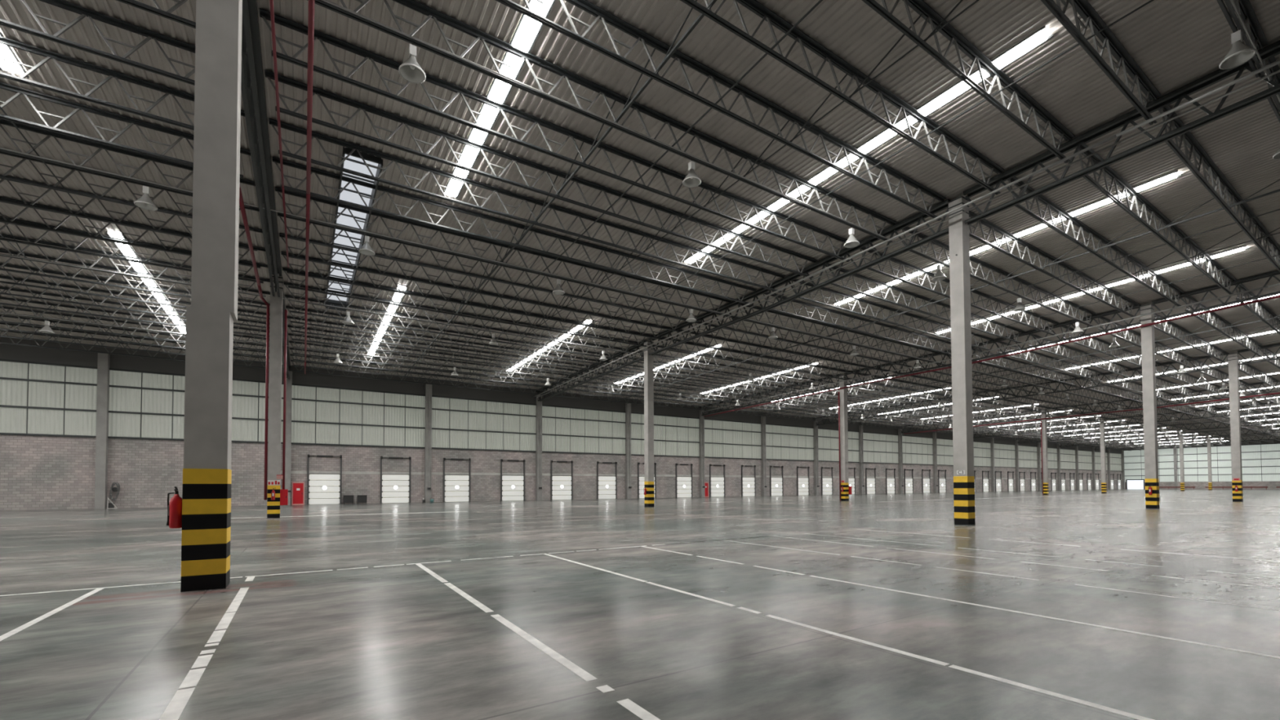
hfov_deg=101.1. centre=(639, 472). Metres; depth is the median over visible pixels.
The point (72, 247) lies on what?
joist
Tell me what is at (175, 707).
floor marking line
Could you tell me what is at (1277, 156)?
lamp
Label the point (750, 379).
lamp
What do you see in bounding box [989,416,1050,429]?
joist
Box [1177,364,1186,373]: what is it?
lamp
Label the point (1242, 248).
strip
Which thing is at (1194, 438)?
girder
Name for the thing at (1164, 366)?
joist
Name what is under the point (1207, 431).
joist
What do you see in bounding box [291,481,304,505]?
service door
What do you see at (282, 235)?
joist
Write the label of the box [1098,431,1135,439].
joist
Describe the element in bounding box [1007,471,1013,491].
door
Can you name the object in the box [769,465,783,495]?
door
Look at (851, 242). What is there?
lamp
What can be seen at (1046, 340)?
joist
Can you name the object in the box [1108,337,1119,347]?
lamp
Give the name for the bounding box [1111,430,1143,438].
joist
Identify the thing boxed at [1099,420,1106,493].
concrete column
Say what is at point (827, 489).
door
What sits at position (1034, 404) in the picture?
strip
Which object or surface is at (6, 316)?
joist
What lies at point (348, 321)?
lamp
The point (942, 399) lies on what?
joist
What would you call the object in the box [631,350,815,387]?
joist
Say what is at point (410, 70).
lamp
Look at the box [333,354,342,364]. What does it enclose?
lamp
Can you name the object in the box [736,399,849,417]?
joist
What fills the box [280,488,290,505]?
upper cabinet
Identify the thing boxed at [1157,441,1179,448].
joist
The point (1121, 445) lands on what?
joist
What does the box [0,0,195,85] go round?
joist
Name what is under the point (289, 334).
joist
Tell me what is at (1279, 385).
strip
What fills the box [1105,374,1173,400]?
joist
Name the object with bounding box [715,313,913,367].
joist
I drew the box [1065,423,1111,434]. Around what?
joist
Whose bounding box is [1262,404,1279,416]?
joist
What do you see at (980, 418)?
joist
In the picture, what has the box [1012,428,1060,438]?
joist
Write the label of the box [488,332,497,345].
lamp
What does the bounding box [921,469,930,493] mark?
door
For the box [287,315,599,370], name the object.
joist
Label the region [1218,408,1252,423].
joist
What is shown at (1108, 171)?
joist
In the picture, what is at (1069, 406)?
joist
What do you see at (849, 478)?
door
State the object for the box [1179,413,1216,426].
joist
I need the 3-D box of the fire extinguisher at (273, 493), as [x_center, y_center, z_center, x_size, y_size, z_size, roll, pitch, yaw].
[-19.289,1.113,27.741,0.204,0.651,0.214,1,-2,-33]
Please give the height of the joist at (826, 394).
0.950 m
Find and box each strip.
[0,31,29,78]
[106,231,186,333]
[367,284,407,355]
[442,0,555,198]
[506,320,592,371]
[613,344,721,383]
[682,25,1053,264]
[700,362,818,393]
[773,377,891,401]
[829,387,951,408]
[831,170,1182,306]
[878,395,998,414]
[921,404,1038,419]
[934,245,1248,333]
[973,409,1072,422]
[991,415,1100,426]
[1008,293,1279,354]
[1062,330,1275,369]
[1107,354,1279,382]
[1141,372,1279,391]
[1169,385,1279,399]
[1195,396,1279,406]
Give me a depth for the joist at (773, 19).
15.15 m
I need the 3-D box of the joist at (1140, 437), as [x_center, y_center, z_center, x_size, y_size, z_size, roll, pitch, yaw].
[127.989,-8.048,131.740,23.440,0.950,0.260,1,-2,-33]
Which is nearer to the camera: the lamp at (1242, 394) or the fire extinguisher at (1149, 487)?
the fire extinguisher at (1149, 487)
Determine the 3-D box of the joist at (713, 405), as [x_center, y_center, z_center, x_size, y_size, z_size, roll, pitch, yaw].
[19.872,-8.727,78.076,23.440,0.950,0.260,1,-2,-33]
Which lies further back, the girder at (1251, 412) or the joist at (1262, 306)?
the girder at (1251, 412)
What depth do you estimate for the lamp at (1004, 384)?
52.45 m
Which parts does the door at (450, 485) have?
panel, panel, panel, panel, panel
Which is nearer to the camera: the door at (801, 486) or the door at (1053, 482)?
the door at (801, 486)
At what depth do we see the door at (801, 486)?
84.64 m
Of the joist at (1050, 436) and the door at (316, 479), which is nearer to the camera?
the door at (316, 479)
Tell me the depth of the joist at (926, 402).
79.57 m
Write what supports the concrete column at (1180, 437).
on the floor at (388, 642)
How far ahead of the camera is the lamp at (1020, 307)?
30.41 m
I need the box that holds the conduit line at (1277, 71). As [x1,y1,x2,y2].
[537,69,1279,397]
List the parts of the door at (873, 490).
panel, panel, panel, panel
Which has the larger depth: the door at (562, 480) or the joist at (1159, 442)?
the joist at (1159, 442)
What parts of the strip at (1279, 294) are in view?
skylight panel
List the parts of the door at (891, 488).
panel, panel, panel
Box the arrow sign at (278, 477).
[276,475,283,479]
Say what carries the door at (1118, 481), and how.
in the wall at (74, 424)
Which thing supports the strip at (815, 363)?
attached to the ceiling
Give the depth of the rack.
41.00 m
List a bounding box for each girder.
[240,0,281,297]
[282,293,290,379]
[536,340,645,401]
[648,199,951,355]
[699,374,841,415]
[813,396,952,426]
[844,304,1142,386]
[898,408,1040,433]
[963,40,1279,225]
[972,352,1228,404]
[973,419,1100,438]
[1017,426,1143,443]
[1045,380,1279,417]
[1057,433,1178,447]
[1093,438,1207,449]
[1103,401,1279,426]
[1151,270,1279,321]
[1157,416,1279,432]
[1182,426,1279,438]
[1210,433,1279,443]
[1237,343,1279,365]
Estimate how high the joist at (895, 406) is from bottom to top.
0.950 m
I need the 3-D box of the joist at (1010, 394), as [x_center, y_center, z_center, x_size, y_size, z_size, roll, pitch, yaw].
[52.948,-9.467,70.907,23.440,0.950,0.260,1,-2,-33]
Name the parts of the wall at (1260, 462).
sheet panel, sheet panel, sheet panel, sheet panel, sheet panel, sheet panel, sheet panel, sheet panel, sheet panel, sheet panel, sheet panel, sheet panel, sheet panel, sheet panel, sheet panel, sheet panel, sheet panel, sheet panel, sheet panel, sheet panel, sheet panel, sheet panel, sheet panel, sheet panel, sheet panel, sheet panel, sheet panel, sheet panel, sheet panel, sheet panel, sheet panel, sheet panel, sheet panel, sheet panel, sheet panel, sheet panel, sheet panel, sheet panel, sheet panel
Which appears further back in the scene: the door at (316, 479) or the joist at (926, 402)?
the joist at (926, 402)
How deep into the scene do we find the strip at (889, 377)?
59.89 m
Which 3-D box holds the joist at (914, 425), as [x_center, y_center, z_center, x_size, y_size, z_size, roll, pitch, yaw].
[60.314,-8.237,103.925,23.440,0.950,0.260,1,-2,-33]
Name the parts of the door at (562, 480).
panel, panel, panel, panel, panel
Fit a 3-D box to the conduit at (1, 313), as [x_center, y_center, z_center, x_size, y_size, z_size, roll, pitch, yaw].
[14.497,-8.762,64.203,144.000,0.038,0.044,1,-2,-33]
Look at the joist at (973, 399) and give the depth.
75.41 m
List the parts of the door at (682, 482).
panel, panel, panel, panel, panel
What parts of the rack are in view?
plate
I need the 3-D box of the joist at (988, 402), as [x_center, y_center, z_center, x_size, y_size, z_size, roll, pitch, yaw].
[51.779,-9.390,72.734,23.440,0.950,0.260,1,-2,-33]
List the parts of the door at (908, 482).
panel, panel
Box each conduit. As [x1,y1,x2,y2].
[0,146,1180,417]
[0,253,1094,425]
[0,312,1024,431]
[322,0,1279,404]
[1230,0,1279,102]
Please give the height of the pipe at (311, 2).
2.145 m
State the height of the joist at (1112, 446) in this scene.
0.950 m
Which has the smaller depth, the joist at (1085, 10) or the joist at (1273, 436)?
the joist at (1085, 10)
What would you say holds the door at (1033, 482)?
in the wall at (74, 424)
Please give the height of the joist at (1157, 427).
0.950 m
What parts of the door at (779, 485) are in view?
panel, panel, panel, panel, panel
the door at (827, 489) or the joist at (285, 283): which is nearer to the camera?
the joist at (285, 283)
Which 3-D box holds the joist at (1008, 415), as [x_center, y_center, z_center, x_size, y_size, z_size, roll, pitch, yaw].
[68.494,-8.873,91.139,23.440,0.950,0.260,1,-2,-33]
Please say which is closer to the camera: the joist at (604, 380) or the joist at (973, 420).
the joist at (604, 380)
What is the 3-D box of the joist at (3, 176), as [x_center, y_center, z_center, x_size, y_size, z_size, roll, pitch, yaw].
[-25.599,-10.569,15.553,23.440,0.950,0.260,1,-2,-33]
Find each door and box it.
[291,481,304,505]
[306,453,342,504]
[380,456,410,503]
[443,457,471,502]
[500,458,524,501]
[551,460,573,500]
[596,461,617,499]
[637,462,656,498]
[675,463,693,497]
[704,482,708,497]
[709,464,725,497]
[741,465,755,496]
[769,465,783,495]
[796,466,809,495]
[821,466,833,494]
[848,467,855,493]
[865,467,875,493]
[885,468,895,493]
[903,468,913,493]
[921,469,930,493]
[937,469,946,493]
[973,470,975,492]
[982,471,989,491]
[995,471,1001,491]
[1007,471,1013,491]
[1018,471,1025,491]
[1030,471,1035,490]
[1050,472,1056,490]
[1060,472,1066,490]
[1069,472,1075,489]
[1078,473,1083,489]
[1086,473,1091,489]
[1095,473,1099,489]
[1110,474,1114,488]
[1116,474,1121,488]
[1125,479,1144,488]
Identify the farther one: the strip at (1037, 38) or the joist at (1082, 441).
the joist at (1082, 441)
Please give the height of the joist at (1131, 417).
0.950 m
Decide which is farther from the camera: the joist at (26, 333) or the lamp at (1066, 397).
the lamp at (1066, 397)
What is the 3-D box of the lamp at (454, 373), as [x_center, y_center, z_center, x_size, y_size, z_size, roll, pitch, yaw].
[-15.808,-8.708,44.951,0.610,0.835,0.610,1,-2,-33]
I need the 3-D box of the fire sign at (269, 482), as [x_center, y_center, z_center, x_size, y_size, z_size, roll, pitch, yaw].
[-19.346,0.531,27.843,0.540,0.260,0.014,1,-2,-33]
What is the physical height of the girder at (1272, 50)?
1.992 m
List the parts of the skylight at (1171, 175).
skylight panel, skylight panel, skylight panel, skylight panel, skylight panel, skylight panel, skylight panel, skylight panel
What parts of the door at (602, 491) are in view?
panel, panel, panel, panel, panel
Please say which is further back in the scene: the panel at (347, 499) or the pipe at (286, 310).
the panel at (347, 499)
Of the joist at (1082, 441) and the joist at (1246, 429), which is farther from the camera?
the joist at (1082, 441)
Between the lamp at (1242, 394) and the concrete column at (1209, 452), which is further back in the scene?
the concrete column at (1209, 452)
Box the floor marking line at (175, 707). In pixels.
[159,576,254,719]
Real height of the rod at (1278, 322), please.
1.979 m
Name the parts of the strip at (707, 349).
skylight panel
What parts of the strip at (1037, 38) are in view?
skylight panel, skylight panel, skylight panel, skylight panel, skylight panel, skylight panel, skylight panel, skylight panel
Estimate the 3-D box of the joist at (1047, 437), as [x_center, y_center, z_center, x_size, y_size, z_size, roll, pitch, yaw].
[101.924,-7.839,127.948,23.440,0.950,0.260,1,-2,-33]
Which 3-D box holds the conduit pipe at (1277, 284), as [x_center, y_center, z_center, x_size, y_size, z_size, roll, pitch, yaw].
[23.327,-9.514,48.545,0.100,1.308,55.802,1,-2,-33]
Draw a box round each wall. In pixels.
[0,337,1124,511]
[1124,439,1279,489]
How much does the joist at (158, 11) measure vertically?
0.950 m
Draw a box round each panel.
[343,495,353,504]
[357,494,367,503]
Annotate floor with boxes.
[0,488,1279,719]
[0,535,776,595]
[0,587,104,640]
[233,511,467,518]
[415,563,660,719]
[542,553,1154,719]
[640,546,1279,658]
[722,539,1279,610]
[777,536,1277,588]
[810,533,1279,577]
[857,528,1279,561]
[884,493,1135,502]
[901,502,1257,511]
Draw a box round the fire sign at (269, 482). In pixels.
[267,480,279,484]
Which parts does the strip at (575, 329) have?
skylight panel, skylight panel, skylight panel, skylight panel, skylight panel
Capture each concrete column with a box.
[180,0,242,591]
[266,275,283,518]
[644,340,653,506]
[839,374,848,501]
[947,195,975,524]
[1040,409,1048,494]
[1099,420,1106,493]
[1139,303,1159,508]
[1178,433,1184,490]
[1207,438,1212,489]
[1227,352,1243,501]
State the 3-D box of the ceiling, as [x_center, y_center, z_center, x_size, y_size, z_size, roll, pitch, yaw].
[54.596,-10.684,58.602,278.100,1.740,75.400,1,-2,-33]
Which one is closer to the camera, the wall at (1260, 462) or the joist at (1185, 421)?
the joist at (1185, 421)
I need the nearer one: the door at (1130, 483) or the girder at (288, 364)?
the girder at (288, 364)
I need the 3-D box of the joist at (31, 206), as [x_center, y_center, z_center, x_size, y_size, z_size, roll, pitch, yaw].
[-26.767,-10.508,17.381,23.440,0.950,0.260,1,-2,-33]
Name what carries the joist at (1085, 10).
attached to the girder
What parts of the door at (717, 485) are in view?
panel, panel, panel, panel, panel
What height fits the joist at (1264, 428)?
0.950 m
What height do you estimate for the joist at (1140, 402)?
0.950 m
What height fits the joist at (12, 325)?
0.950 m
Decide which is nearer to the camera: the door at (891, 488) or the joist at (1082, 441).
the door at (891, 488)
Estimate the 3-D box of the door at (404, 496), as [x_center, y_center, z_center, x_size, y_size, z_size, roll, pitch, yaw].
[-24.281,0.709,52.403,2.770,4.640,0.280,1,-2,-33]
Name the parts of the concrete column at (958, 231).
bearing plate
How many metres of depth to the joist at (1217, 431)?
117.93 m
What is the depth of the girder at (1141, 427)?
114.15 m
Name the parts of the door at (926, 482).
panel, panel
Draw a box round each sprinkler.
[703,294,1279,417]
[903,392,1279,434]
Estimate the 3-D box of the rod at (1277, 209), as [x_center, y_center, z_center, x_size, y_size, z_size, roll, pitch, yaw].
[13.226,-9.832,42.629,0.035,1.245,55.901,1,-2,-33]
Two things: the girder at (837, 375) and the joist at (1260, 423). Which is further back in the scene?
the joist at (1260, 423)
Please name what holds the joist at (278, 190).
attached to the ceiling
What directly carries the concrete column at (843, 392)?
on the floor at (388, 642)
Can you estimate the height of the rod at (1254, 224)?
1.979 m
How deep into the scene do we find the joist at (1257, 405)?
72.70 m
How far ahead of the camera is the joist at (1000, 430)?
112.90 m
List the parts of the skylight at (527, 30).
skylight panel, skylight panel, skylight panel, skylight panel, skylight panel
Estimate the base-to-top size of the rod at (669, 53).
1.959 m
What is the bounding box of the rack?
[106,497,117,508]
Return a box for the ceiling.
[0,0,1279,448]
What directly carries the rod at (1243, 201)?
attached to the joist at (1276, 77)
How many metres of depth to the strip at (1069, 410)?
88.21 m
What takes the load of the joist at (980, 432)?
attached to the girder at (1094, 420)
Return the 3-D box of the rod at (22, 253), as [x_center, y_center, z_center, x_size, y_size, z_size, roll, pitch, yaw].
[-24.563,-10.659,18.483,0.030,1.979,55.906,1,-2,-33]
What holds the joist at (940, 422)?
attached to the girder at (983, 423)
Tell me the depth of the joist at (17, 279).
30.32 m
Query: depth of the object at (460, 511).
30.66 m
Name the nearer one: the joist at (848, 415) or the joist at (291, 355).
the joist at (291, 355)
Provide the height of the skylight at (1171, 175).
0.615 m
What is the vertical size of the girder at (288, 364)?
1.702 m
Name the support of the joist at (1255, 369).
attached to the girder at (1225, 353)
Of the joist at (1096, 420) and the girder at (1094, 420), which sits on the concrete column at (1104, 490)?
the girder at (1094, 420)
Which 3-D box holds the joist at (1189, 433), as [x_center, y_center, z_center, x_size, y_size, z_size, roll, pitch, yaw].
[132.663,-8.410,124.434,23.440,0.950,0.260,1,-2,-33]
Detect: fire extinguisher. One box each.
[165,486,182,528]
[271,487,275,499]
[643,486,646,494]
[848,486,852,494]
[1148,484,1151,494]
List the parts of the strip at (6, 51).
skylight panel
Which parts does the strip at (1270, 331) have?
skylight panel, skylight panel, skylight panel, skylight panel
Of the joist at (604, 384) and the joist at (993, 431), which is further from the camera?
the joist at (993, 431)
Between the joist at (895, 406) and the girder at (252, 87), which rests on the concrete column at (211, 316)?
the girder at (252, 87)
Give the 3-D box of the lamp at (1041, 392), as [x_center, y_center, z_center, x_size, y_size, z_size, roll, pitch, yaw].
[43.482,-8.936,57.110,0.610,0.835,0.610,1,-2,-33]
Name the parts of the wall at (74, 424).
sheet panel, sheet panel, sheet panel, sheet panel, sheet panel, sheet panel, sheet panel, sheet panel, sheet panel, sheet panel, sheet panel, sheet panel, sheet panel, sheet panel, sheet panel, sheet panel, sheet panel, sheet panel, sheet panel, sheet panel, sheet panel, sheet panel, sheet panel, sheet panel, sheet panel, sheet panel, sheet panel, sheet panel, sheet panel, sheet panel, sheet panel, sheet panel, sheet panel, sheet panel, sheet panel, sheet panel, sheet panel, sheet panel, sheet panel, sheet panel, sheet panel, sheet panel, sheet panel, sheet panel, sheet panel, sheet panel, sheet panel, sheet panel, sheet panel, sheet panel, sheet panel, sheet panel, sheet panel, sheet panel, sheet panel, sheet panel, sheet panel, sheet panel, sheet panel, sheet panel, sheet panel, sheet panel, sheet panel, sheet panel, sheet panel, sheet panel, sheet panel, sheet panel, sheet panel, sheet panel, sheet panel, sheet panel, sheet panel, sheet panel, sheet panel, sheet panel, sheet panel, sheet panel, sheet panel, sheet panel, sheet panel, sheet panel, sheet panel, sheet panel, sheet panel, sheet panel, sheet panel, sheet panel, sheet panel, sheet panel, sheet panel, sheet panel, sheet panel, sheet panel, sheet panel, sheet panel, sheet panel, sheet panel, sheet panel, sheet panel, sheet panel, sheet panel, sheet panel, sheet panel, sheet panel, sheet panel, sheet panel, sheet panel, sheet panel, sheet panel, sheet panel, sheet panel, sheet panel, sheet panel, sheet panel, sheet panel, sheet panel, sheet panel, sheet panel, sheet panel, sheet panel, sheet panel, sheet panel, sheet panel, sheet panel, sheet panel, sheet panel, sheet panel, sheet panel, sheet panel, sheet panel, sheet panel, sheet panel, sheet panel, sheet panel, sheet panel, sheet panel, sheet panel, sheet panel, sheet panel, sheet panel, sheet panel, sheet panel, sheet panel, sheet panel, sheet panel, sheet panel, sheet panel, sheet panel, sheet panel, sheet panel, sheet panel, sheet panel, sheet panel, sheet panel, sheet panel, sheet panel, sheet panel, sheet panel, sheet panel, sheet panel, sheet panel, sheet panel, sheet panel, sheet panel, sheet panel, sheet panel, sheet panel, sheet panel, sheet panel, sheet panel, sheet panel, sheet panel, sheet panel, sheet panel, sheet panel, sheet panel, sheet panel, sheet panel, sheet panel, sheet panel, sheet panel, sheet panel, sheet panel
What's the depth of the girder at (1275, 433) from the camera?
125.38 m
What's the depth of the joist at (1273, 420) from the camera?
94.63 m
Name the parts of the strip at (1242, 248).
skylight panel, skylight panel, skylight panel, skylight panel, skylight panel, skylight panel, skylight panel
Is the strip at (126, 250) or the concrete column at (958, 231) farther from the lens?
the strip at (126, 250)
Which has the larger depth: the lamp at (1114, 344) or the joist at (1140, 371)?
the joist at (1140, 371)
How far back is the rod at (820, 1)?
16.48 m
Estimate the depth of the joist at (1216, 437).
136.05 m
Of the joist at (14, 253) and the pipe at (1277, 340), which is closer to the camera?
the joist at (14, 253)
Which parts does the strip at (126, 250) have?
skylight panel, skylight panel, skylight panel, skylight panel, skylight panel, skylight panel, skylight panel, skylight panel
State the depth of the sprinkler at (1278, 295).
38.36 m
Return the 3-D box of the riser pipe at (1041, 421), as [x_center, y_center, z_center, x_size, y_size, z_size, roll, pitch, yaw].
[60.881,-2.222,79.805,0.133,11.200,0.140,1,-2,-33]
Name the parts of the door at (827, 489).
panel, panel, panel, panel, panel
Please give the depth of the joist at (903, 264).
30.28 m
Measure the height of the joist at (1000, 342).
0.950 m
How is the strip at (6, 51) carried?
attached to the ceiling
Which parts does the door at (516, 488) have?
panel, panel, panel, panel, panel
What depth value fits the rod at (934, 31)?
16.85 m
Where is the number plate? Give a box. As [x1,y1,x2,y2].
[956,470,964,475]
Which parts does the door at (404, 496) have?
panel, panel, panel, panel, panel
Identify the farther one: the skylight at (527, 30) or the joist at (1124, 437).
the joist at (1124, 437)
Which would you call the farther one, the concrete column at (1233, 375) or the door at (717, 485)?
the door at (717, 485)
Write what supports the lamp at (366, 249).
hanging from the joist at (278, 190)
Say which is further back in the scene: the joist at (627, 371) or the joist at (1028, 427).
the joist at (1028, 427)
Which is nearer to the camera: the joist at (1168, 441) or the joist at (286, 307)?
the joist at (286, 307)
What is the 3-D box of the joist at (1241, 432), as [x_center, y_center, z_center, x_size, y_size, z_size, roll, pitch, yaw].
[136.169,-8.610,118.952,23.440,0.950,0.260,1,-2,-33]
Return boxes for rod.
[0,106,185,344]
[0,222,142,359]
[398,0,716,382]
[422,0,822,385]
[453,0,979,388]
[488,0,1154,391]
[610,179,1279,403]
[626,208,1279,404]
[655,223,1279,404]
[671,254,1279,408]
[751,309,1279,416]
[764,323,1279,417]
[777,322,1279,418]
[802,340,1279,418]
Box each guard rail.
[1159,486,1195,488]
[1204,486,1267,489]
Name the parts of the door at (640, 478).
panel, panel, panel, panel, panel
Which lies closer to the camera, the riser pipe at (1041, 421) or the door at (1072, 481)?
the riser pipe at (1041, 421)
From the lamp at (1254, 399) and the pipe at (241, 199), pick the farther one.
the lamp at (1254, 399)
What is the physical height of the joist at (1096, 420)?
0.950 m
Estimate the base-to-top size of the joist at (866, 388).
0.950 m
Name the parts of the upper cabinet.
cabinet door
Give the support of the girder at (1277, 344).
on the concrete column at (1233, 375)
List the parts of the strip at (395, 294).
skylight panel, skylight panel, skylight panel, skylight panel, skylight panel, skylight panel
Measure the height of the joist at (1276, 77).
0.950 m
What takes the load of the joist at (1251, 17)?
attached to the ceiling
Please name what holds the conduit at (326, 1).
attached to the joist
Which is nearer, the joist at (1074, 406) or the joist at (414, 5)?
the joist at (414, 5)
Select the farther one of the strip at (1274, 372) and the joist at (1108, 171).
the strip at (1274, 372)
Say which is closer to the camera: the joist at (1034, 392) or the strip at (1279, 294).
the strip at (1279, 294)
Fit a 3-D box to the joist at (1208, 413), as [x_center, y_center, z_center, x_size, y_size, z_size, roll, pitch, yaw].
[98.065,-9.223,89.447,23.440,0.950,0.260,1,-2,-33]
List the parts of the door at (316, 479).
panel, panel, panel, panel, panel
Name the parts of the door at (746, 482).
panel, panel, panel, panel, panel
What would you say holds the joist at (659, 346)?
attached to the ceiling
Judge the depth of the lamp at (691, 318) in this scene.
31.19 m
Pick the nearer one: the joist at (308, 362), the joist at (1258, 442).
the joist at (308, 362)
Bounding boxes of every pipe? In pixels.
[239,182,269,499]
[269,0,288,267]
[282,309,288,489]
[304,0,315,374]
[533,59,1279,396]
[700,283,1279,412]
[838,391,840,501]
[1040,421,1043,494]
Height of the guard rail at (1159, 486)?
0.800 m
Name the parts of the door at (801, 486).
panel, panel, panel, panel, panel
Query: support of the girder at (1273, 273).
on the concrete column at (1148, 343)
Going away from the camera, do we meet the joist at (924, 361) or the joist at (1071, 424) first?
the joist at (924, 361)
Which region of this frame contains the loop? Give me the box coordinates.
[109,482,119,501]
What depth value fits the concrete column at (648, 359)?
40.92 m
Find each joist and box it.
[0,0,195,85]
[0,35,244,130]
[0,82,250,178]
[0,118,255,207]
[0,151,259,231]
[0,174,262,251]
[0,196,265,268]
[0,216,267,283]
[0,233,270,297]
[0,248,270,308]
[0,262,270,319]
[0,275,270,328]
[0,286,270,336]
[0,297,266,344]
[0,306,266,351]
[0,314,266,357]
[0,322,269,363]
[0,330,269,368]
[116,0,195,28]
[259,8,850,262]
[264,70,817,278]
[269,118,785,293]
[272,156,757,305]
[275,186,732,315]
[277,212,708,324]
[279,233,686,333]
[280,251,670,340]
[282,267,653,347]
[284,281,637,354]
[284,294,624,359]
[285,306,611,365]
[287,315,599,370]
[287,324,588,375]
[288,333,578,379]
[288,341,568,383]
[289,347,559,387]
[289,354,551,391]
[290,360,542,395]
[307,0,897,243]
[495,0,946,221]
[548,387,710,410]
[556,383,721,408]
[566,379,733,405]
[573,375,744,403]
[583,371,757,400]
[595,366,770,397]
[604,361,784,394]
[617,355,799,391]
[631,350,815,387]
[653,344,831,383]
[661,337,851,380]
[676,329,870,376]
[680,0,1004,195]
[694,321,891,371]
[713,404,825,422]
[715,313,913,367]
[725,401,837,420]
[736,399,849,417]
[737,302,937,362]
[748,396,862,416]
[761,393,875,414]
[763,292,951,355]
[773,391,888,412]
[787,387,904,410]
[791,279,993,350]
[803,383,919,408]
[818,380,935,405]
[824,263,1025,342]
[828,417,910,430]
[835,377,951,403]
[847,415,921,428]
[853,372,951,397]
[853,413,933,426]
[859,246,1058,335]
[862,0,1075,163]
[865,410,946,426]
[873,368,988,397]
[878,408,952,423]
[892,406,952,420]
[894,363,1008,395]
[902,226,1097,326]
[906,404,986,421]
[912,425,973,435]
[918,359,1031,391]
[921,401,1002,419]
[924,423,986,435]
[936,422,996,433]
[937,399,1017,417]
[941,354,1054,389]
[948,421,1010,432]
[968,210,1138,316]
[971,347,1077,386]
[972,399,1032,415]
[973,394,1050,413]
[973,420,1022,431]
[975,417,1035,430]
[977,431,1026,440]
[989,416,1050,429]
[989,431,1037,439]
[991,391,1068,412]
[995,341,1103,382]
[1000,430,1048,439]
[1004,414,1063,427]
[1008,176,1185,306]
[1011,388,1086,409]
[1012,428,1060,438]
[1020,412,1078,426]
[1025,426,1072,437]
[1026,333,1130,377]
[1028,437,1067,444]
[1032,385,1106,408]
[1035,410,1093,425]
[1037,426,1084,435]
[1039,436,1077,444]
[1040,0,1160,125]
[1049,435,1088,443]
[1051,424,1097,435]
[1053,408,1109,423]
[1055,382,1127,405]
[1060,325,1160,373]
[1062,434,1100,442]
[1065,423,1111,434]
[1069,441,1100,448]
[1070,406,1124,422]
[1073,433,1111,441]
[1075,145,1236,294]
[1079,378,1142,402]
[1080,422,1124,433]
[1080,440,1111,447]
[1085,432,1124,440]
[1088,404,1141,420]
[1090,440,1121,446]
[1094,420,1138,431]
[1097,316,1192,368]
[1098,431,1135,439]
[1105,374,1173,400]
[1105,439,1133,446]
[1105,445,1130,450]
[1108,402,1159,419]
[1110,418,1143,429]
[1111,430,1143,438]
[1112,438,1143,445]
[1113,444,1141,450]
[1123,444,1144,448]
[1124,437,1143,443]
[1125,429,1159,438]
[1126,417,1168,429]
[1128,400,1179,417]
[1132,369,1196,398]
[1136,436,1165,444]
[1139,305,1226,362]
[1139,427,1173,437]
[1156,398,1199,416]
[1156,417,1183,428]
[1157,426,1186,436]
[1157,436,1177,443]
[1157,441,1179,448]
[1158,105,1279,272]
[1161,364,1221,395]
[1161,414,1199,427]
[1161,435,1189,442]
[1167,440,1191,447]
[1168,425,1201,435]
[1173,395,1218,413]
[1174,435,1200,441]
[1178,440,1201,446]
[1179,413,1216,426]
[1184,296,1263,356]
[1184,424,1214,434]
[1187,432,1214,440]
[1190,439,1213,446]
[1192,360,1248,391]
[1196,391,1229,408]
[1199,411,1230,424]
[1200,423,1230,433]
[1201,431,1226,439]
[1202,438,1226,445]
[1215,437,1231,444]
[1216,0,1268,77]
[1216,431,1231,437]
[1217,422,1245,432]
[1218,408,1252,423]
[1222,389,1262,409]
[1226,356,1277,387]
[1227,436,1248,444]
[1234,284,1279,334]
[1240,406,1271,422]
[1240,421,1262,431]
[1240,431,1254,439]
[1241,435,1261,443]
[1245,429,1268,438]
[1248,385,1279,405]
[1253,418,1277,431]
[1254,435,1274,443]
[1260,56,1279,122]
[1262,348,1279,368]
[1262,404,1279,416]
[1262,427,1279,436]
[1268,435,1279,440]
[1271,417,1279,424]
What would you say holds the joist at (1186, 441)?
attached to the girder at (1194, 438)
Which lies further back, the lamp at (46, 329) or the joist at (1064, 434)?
the joist at (1064, 434)
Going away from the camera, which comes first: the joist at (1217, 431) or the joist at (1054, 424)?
the joist at (1054, 424)
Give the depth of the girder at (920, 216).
27.50 m
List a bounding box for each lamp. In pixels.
[39,320,54,333]
[133,182,157,210]
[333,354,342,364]
[342,309,354,324]
[358,233,374,255]
[398,41,426,83]
[450,367,458,376]
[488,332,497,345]
[544,377,551,386]
[552,276,564,294]
[599,350,607,360]
[608,385,613,392]
[671,360,679,370]
[682,158,701,187]
[686,306,696,322]
[747,373,754,381]
[768,325,777,338]
[808,382,815,390]
[844,227,859,248]
[849,344,858,355]
[851,387,857,395]
[913,360,921,368]
[932,262,946,280]
[1000,379,1008,386]
[1013,295,1026,311]
[1037,386,1044,394]
[1063,393,1070,399]
[1071,320,1083,333]
[1092,398,1097,405]
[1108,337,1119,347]
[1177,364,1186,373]
[1197,373,1206,381]
[1218,26,1256,69]
[1219,382,1227,389]
[1239,390,1245,396]
[1250,394,1257,401]
[1272,147,1279,159]
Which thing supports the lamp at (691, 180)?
hanging from the joist at (414, 5)

